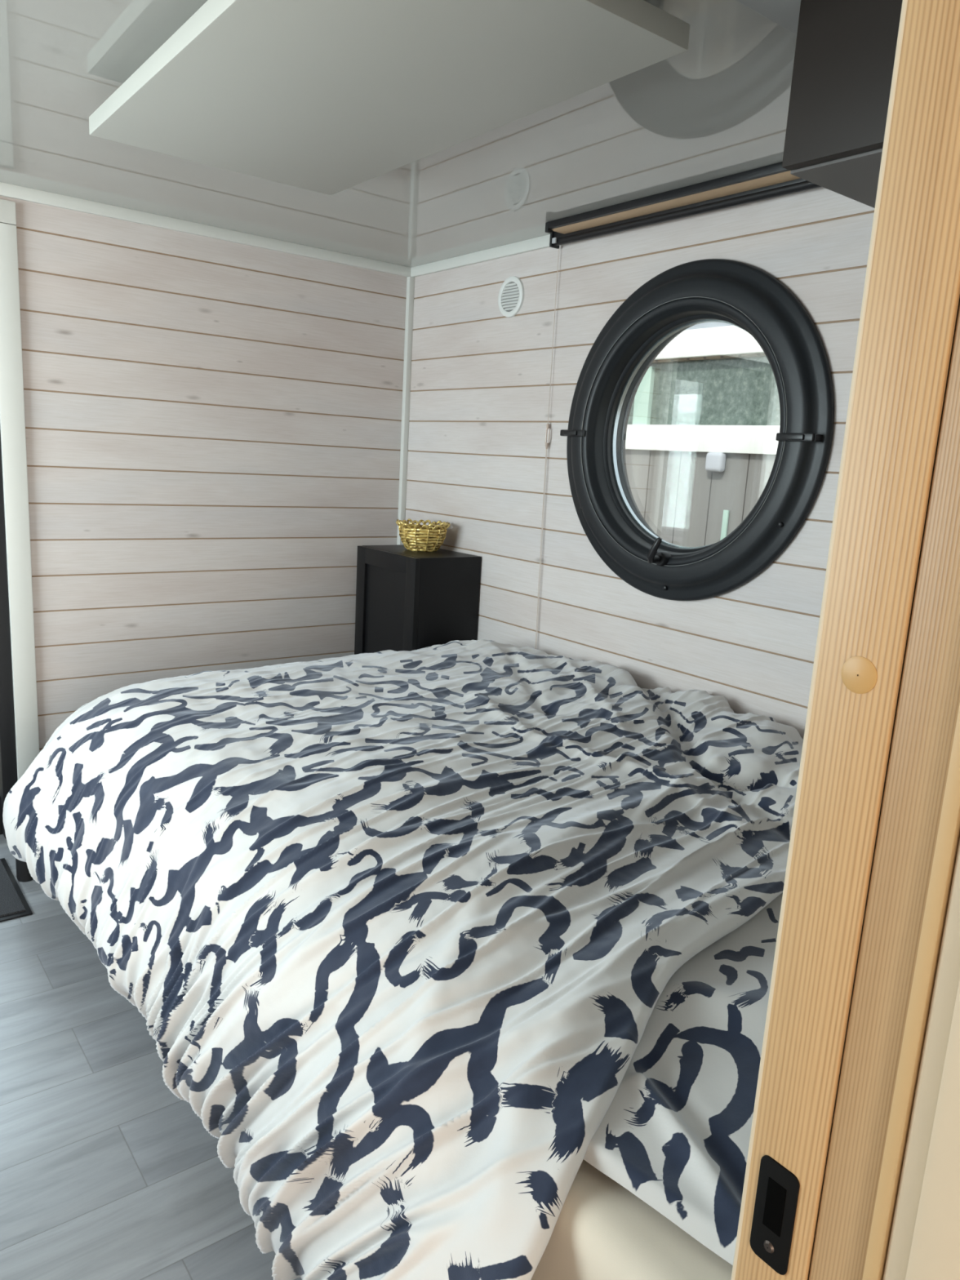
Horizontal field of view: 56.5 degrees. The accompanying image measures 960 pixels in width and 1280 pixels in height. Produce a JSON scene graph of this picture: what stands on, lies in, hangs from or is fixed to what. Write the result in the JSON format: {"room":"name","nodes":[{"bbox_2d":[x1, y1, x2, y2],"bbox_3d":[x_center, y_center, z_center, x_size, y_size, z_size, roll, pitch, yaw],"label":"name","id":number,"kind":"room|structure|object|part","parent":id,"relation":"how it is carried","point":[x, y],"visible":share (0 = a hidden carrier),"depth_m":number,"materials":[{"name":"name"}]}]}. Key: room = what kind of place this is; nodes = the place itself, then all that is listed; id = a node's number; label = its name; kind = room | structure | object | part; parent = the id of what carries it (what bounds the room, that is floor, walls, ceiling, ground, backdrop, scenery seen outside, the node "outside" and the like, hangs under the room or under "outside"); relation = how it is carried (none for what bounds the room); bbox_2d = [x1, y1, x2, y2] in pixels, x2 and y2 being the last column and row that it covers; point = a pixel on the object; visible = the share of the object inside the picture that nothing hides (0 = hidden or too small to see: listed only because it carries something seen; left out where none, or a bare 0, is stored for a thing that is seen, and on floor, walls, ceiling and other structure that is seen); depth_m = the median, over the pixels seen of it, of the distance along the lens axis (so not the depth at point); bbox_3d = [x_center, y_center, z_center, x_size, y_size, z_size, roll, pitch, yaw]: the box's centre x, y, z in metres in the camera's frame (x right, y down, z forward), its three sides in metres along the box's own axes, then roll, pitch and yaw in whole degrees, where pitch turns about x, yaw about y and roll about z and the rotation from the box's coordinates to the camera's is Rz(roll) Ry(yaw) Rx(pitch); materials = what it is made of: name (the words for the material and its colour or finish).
{"room":"bedroom","nodes":[
{"label":"bedroom","id":0,"kind":"room"},
{"bbox_2d":[0,834,302,1279],"bbox_3d":[0.048,1.306,0.715,3.620,0.100,6.100,-6,14,-37],"label":"floor","id":1,"kind":"structure","parent":0,"point":[106,1173],"depth_m":1.77,"materials":[{"name":"grey plastic"}]},
{"bbox_2d":[0,857,32,922],"bbox_3d":[-1.718,0.779,2.528,0.740,0.012,0.420,-6,14,-37],"label":"doormat","id":2,"kind":"object","parent":1,"relation":"on","point":[13,904],"visible":1,"depth_m":2.65,"materials":[{"name":"black"}]},
{"bbox_2d":[15,857,33,882],"bbox_3d":[-0.127,0.678,2.350,1.583,0.460,2.800,-6,14,-37],"label":"bed","id":3,"kind":"object","parent":1,"relation":"on","point":[23,874],"visible":0.15,"depth_m":2.77,"materials":[{"name":"black"}]},
{"bbox_2d":[530,1159,733,1279],"bbox_3d":[0.023,0.559,1.972,1.070,0.250,2.080,-6,14,-37],"label":"mattress","id":4,"kind":"object","parent":3,"relation":"on","point":[602,1230],"visible":0.02,"depth_m":0.98,"materials":[{"name":"beige fabric"}]},
{"bbox_2d":[2,639,803,1279],"bbox_3d":[-0.052,0.523,2.185,1.646,0.705,2.625,-6,14,-37],"label":"duvet","id":5,"kind":"object","parent":4,"relation":"on","point":[423,938],"visible":0.71,"depth_m":1.49,"materials":[{"name":"fabric"}]},
{"bbox_2d":[354,544,481,654],"bbox_3d":[-0.253,-0.076,3.489,0.296,0.545,0.418,-6,14,-37],"label":"nightstand","id":6,"kind":"object","parent":1,"relation":"on","point":[408,600],"visible":0.55,"depth_m":3.34,"materials":[{"name":"black wood"}]},
{"bbox_3d":[-0.362,-0.067,3.406,0.022,0.541,0.418,-6,14,-37],"label":"door","id":7,"kind":"part","parent":6,"relation":"part of","materials":[{"name":"black wood"}]},
{"bbox_2d":[395,518,450,551],"bbox_3d":[-0.222,-0.403,3.450,0.210,0.116,0.210,-6,14,-37],"label":"basket","id":8,"kind":"object","parent":6,"relation":"on","point":[417,537],"visible":1,"depth_m":3.39,"materials":[{"name":"gold metal"}]},
{"bbox_2d":[0,195,407,779],"bbox_3d":[-1.673,-0.348,2.840,3.500,2.100,0.100,-6,14,-37],"label":"wall","id":9,"kind":"structure","parent":0,"point":[213,426],"depth_m":3.20,"materials":[{"name":"white wood"}]},
{"bbox_2d":[0,431,17,839],"bbox_3d":[-1.902,-0.272,2.675,0.847,1.990,0.106,-6,14,-37],"label":"door","id":10,"kind":"structure","parent":9,"relation":"in","point":[8,765],"depth_m":2.97,"materials":[{"name":"black"}]},
{"bbox_3d":[-1.911,-0.251,2.693,0.750,1.940,0.045,-6,14,-37],"label":"panel","id":11,"kind":"part","parent":10,"relation":"part of","materials":[{"name":"black"}]},
{"bbox_2d":[0,199,39,780],"bbox_3d":[-1.866,-0.292,2.626,0.987,2.052,0.018,-6,14,-37],"label":"door frame","id":12,"kind":"structure","parent":9,"relation":"attached to","point":[12,420],"depth_m":2.87,"materials":[{"name":"white wood"}]},
{"bbox_2d":[0,182,411,276],"bbox_3d":[-1.620,-1.343,2.560,3.399,0.036,0.014,-6,14,-37],"label":"trim","id":13,"kind":"structure","parent":9,"relation":"attached to","point":[7,190],"depth_m":3.04,"materials":[{"name":"white wood"}]},
{"bbox_2d":[0,0,796,267],"bbox_3d":[0.172,-0.856,0.276,3.620,0.120,6.100,-6,14,-37],"label":"ceiling","id":14,"kind":"structure","parent":0,"point":[717,108],"depth_m":2.16,"materials":[{"name":"grey paint"}]},
{"bbox_2d":[88,0,689,195],"bbox_3d":[-0.265,-1.065,1.688,0.598,0.081,1.192,-6,14,-37],"label":"panel","id":15,"kind":"object","parent":14,"relation":"attached to","point":[330,97],"visible":1,"depth_m":1.58,"materials":[{"name":"white"}]},
{"bbox_2d":[735,0,800,35],"bbox_3d":[-0.074,-0.860,0.583,3.400,0.022,0.702,-6,14,-37],"label":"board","id":16,"kind":"object","parent":14,"relation":"attached to","point":[784,13],"depth_m":1.39,"materials":[{"name":"grey"}]},
{"bbox_2d":[404,186,874,739],"bbox_3d":[1.530,0.105,1.512,0.120,2.100,6.000,-6,14,-37],"label":"wall","id":17,"kind":"structure","parent":0,"point":[480,375],"depth_m":2.90,"materials":[{"name":"white wood"}]},
{"bbox_2d":[396,276,414,545],"bbox_3d":[-0.335,-0.445,3.782,0.024,2.064,0.024,-6,14,-37],"label":"trim","id":18,"kind":"structure","parent":17,"relation":"attached to","point":[410,280],"depth_m":3.66,"materials":[{"name":"white wood"}]},
{"bbox_2d":[410,234,550,277],"bbox_3d":[0.386,-1.264,2.735,0.014,0.036,2.199,-6,14,-37],"label":"trim","id":19,"kind":"structure","parent":17,"relation":"attached to","point":[543,242],"depth_m":3.20,"materials":[{"name":"white wood"}]},
{"bbox_2d":[497,275,524,317],"bbox_3d":[0.107,-1.197,3.115,0.011,0.136,0.136,-6,14,-37],"label":"air vent","id":20,"kind":"object","parent":17,"relation":"in","point":[513,298],"visible":1,"depth_m":3.11,"materials":[{"name":"white plastic"}]},
{"bbox_2d":[535,161,821,645],"bbox_3d":[0.494,-0.491,2.598,0.117,1.480,1.060,-6,14,-37],"label":"window blind","id":21,"kind":"object","parent":17,"relation":"attached to","point":[771,181],"visible":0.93,"depth_m":2.44,"materials":[{"name":"black metal"}]},
{"bbox_3d":[0.209,-0.258,3.091,0.003,0.795,0.024,-6,14,-37],"label":"pull cord","id":22,"kind":"part","parent":21,"relation":"part of","materials":[{"name":"beige plastic"}]},
{"bbox_3d":[0.242,-0.998,2.951,0.007,0.558,0.002,13,15,40],"label":"pull cord","id":23,"kind":"part","parent":21,"relation":"part of","materials":[{"name":"beige plastic"}]},
{"bbox_3d":[0.516,-1.194,2.394,0.014,0.020,0.988,-6,14,-37],"label":"rail","id":24,"kind":"part","parent":21,"relation":"part of","materials":[{"name":"black metal"}]},
{"bbox_3d":[0.563,-1.194,2.471,0.026,0.047,1.050,-6,14,-37],"label":"rail","id":25,"kind":"part","parent":21,"relation":"part of","materials":[{"name":"black metal"}]},
{"bbox_2d":[560,258,834,600],"bbox_3d":[0.591,-0.588,2.575,0.246,0.948,0.948,-6,14,-37],"label":"window","id":26,"kind":"structure","parent":17,"relation":"in","point":[744,296],"depth_m":2.49,"materials":[{"name":"black plastic"}]},
{"bbox_3d":[0.510,-0.258,2.566,0.056,0.079,0.049,-6,14,-37],"label":"handle","id":27,"kind":"part","parent":26,"relation":"part of","materials":[{"name":"black"}]},
{"bbox_3d":[0.531,-0.237,2.602,0.031,0.042,0.042,-6,14,-37],"label":"handle","id":28,"kind":"part","parent":26,"relation":"part of","materials":[{"name":"black"}]},
{"bbox_3d":[0.592,-0.588,2.576,0.114,0.740,0.740,-6,14,-37],"label":"sash","id":29,"kind":"part","parent":26,"relation":"part of","materials":[{"name":"black plastic"}]},
{"bbox_2d":[782,0,902,208],"bbox_3d":[0.979,-0.826,1.372,0.778,0.240,0.630,-6,14,-37],"label":"upper cabinet","id":30,"kind":"object","parent":17,"relation":"attached to","point":[844,56],"visible":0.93,"depth_m":1.33,"materials":[{"name":"grey"}]},
{"bbox_2d":[905,978,959,1279],"bbox_3d":[0.902,0.192,0.956,1.562,2.080,0.065,-6,14,-37],"label":"wall","id":31,"kind":"structure","parent":0,"point":[935,1251],"depth_m":0.51,"materials":[{"name":"beige"}]},
{"bbox_3d":[0.881,0.166,1.031,1.500,2.100,0.058,-6,14,-37],"label":"wall","id":32,"kind":"structure","parent":0,"visible":0},
{"bbox_2d":[730,0,959,1279],"bbox_3d":[0.559,0.213,0.854,0.873,2.038,0.056,-6,14,-37],"label":"door","id":33,"kind":"structure","parent":32,"relation":"in","point":[911,300],"depth_m":0.54,"materials":[{"name":"beige wood"}]},
{"bbox_3d":[0.207,0.402,0.625,0.006,0.080,0.030,-6,14,-37],"label":"latch plate","id":34,"kind":"part","parent":33,"relation":"part of","materials":[{"name":"black metal"}]},
{"bbox_3d":[0.562,0.213,0.854,0.869,2.038,0.054,-6,14,-37],"label":"panel","id":35,"kind":"part","parent":33,"relation":"part of","materials":[{"name":"brown wood"}]},
{"bbox_2d":[808,304,959,1279],"bbox_3d":[0.272,0.247,0.559,0.051,2.060,0.063,-6,14,-37],"label":"door frame","id":36,"kind":"structure","parent":32,"relation":"attached to","point":[929,700],"depth_m":0.53,"materials":[{"name":"beige wood"}]},
{"bbox_2d":[862,704,959,1279],"bbox_3d":[0.276,0.259,0.552,0.054,2.040,0.010,-6,14,-37],"label":"trim","id":37,"kind":"structure","parent":32,"relation":"attached to","point":[948,832],"depth_m":0.53,"materials":[{"name":"brown wood"}]},
{"label":"outside","id":38,"kind":"structure","parent":0,"visible":0},
{"bbox_3d":[-6.399,0.385,4.433,19.000,0.200,24.000,-6,14,-37],"label":"ground","id":39,"kind":"structure","parent":38,"visible":0},
{"bbox_2d":[625,322,780,546],"bbox_3d":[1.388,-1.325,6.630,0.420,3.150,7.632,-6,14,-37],"label":"window pane","id":40,"kind":"object","parent":39,"relation":"on","point":[704,422],"visible":0.18,"depth_m":6.20,"materials":[{"name":"white"}]},
{"bbox_3d":[1.216,-1.810,6.629,0.040,0.420,0.145,-6,14,-37],"label":"post","id":41,"kind":"part","parent":40,"relation":"part of","materials":[{"name":"white"}]},
{"bbox_2d":[705,452,725,471],"bbox_3d":[1.602,-1.210,6.072,0.070,0.130,0.135,-6,14,-37],"label":"wall light","id":42,"kind":"object","parent":40,"relation":"attached to","point":[715,461],"depth_m":6.03,"materials":[{"name":"grey plastic"}]}
]}

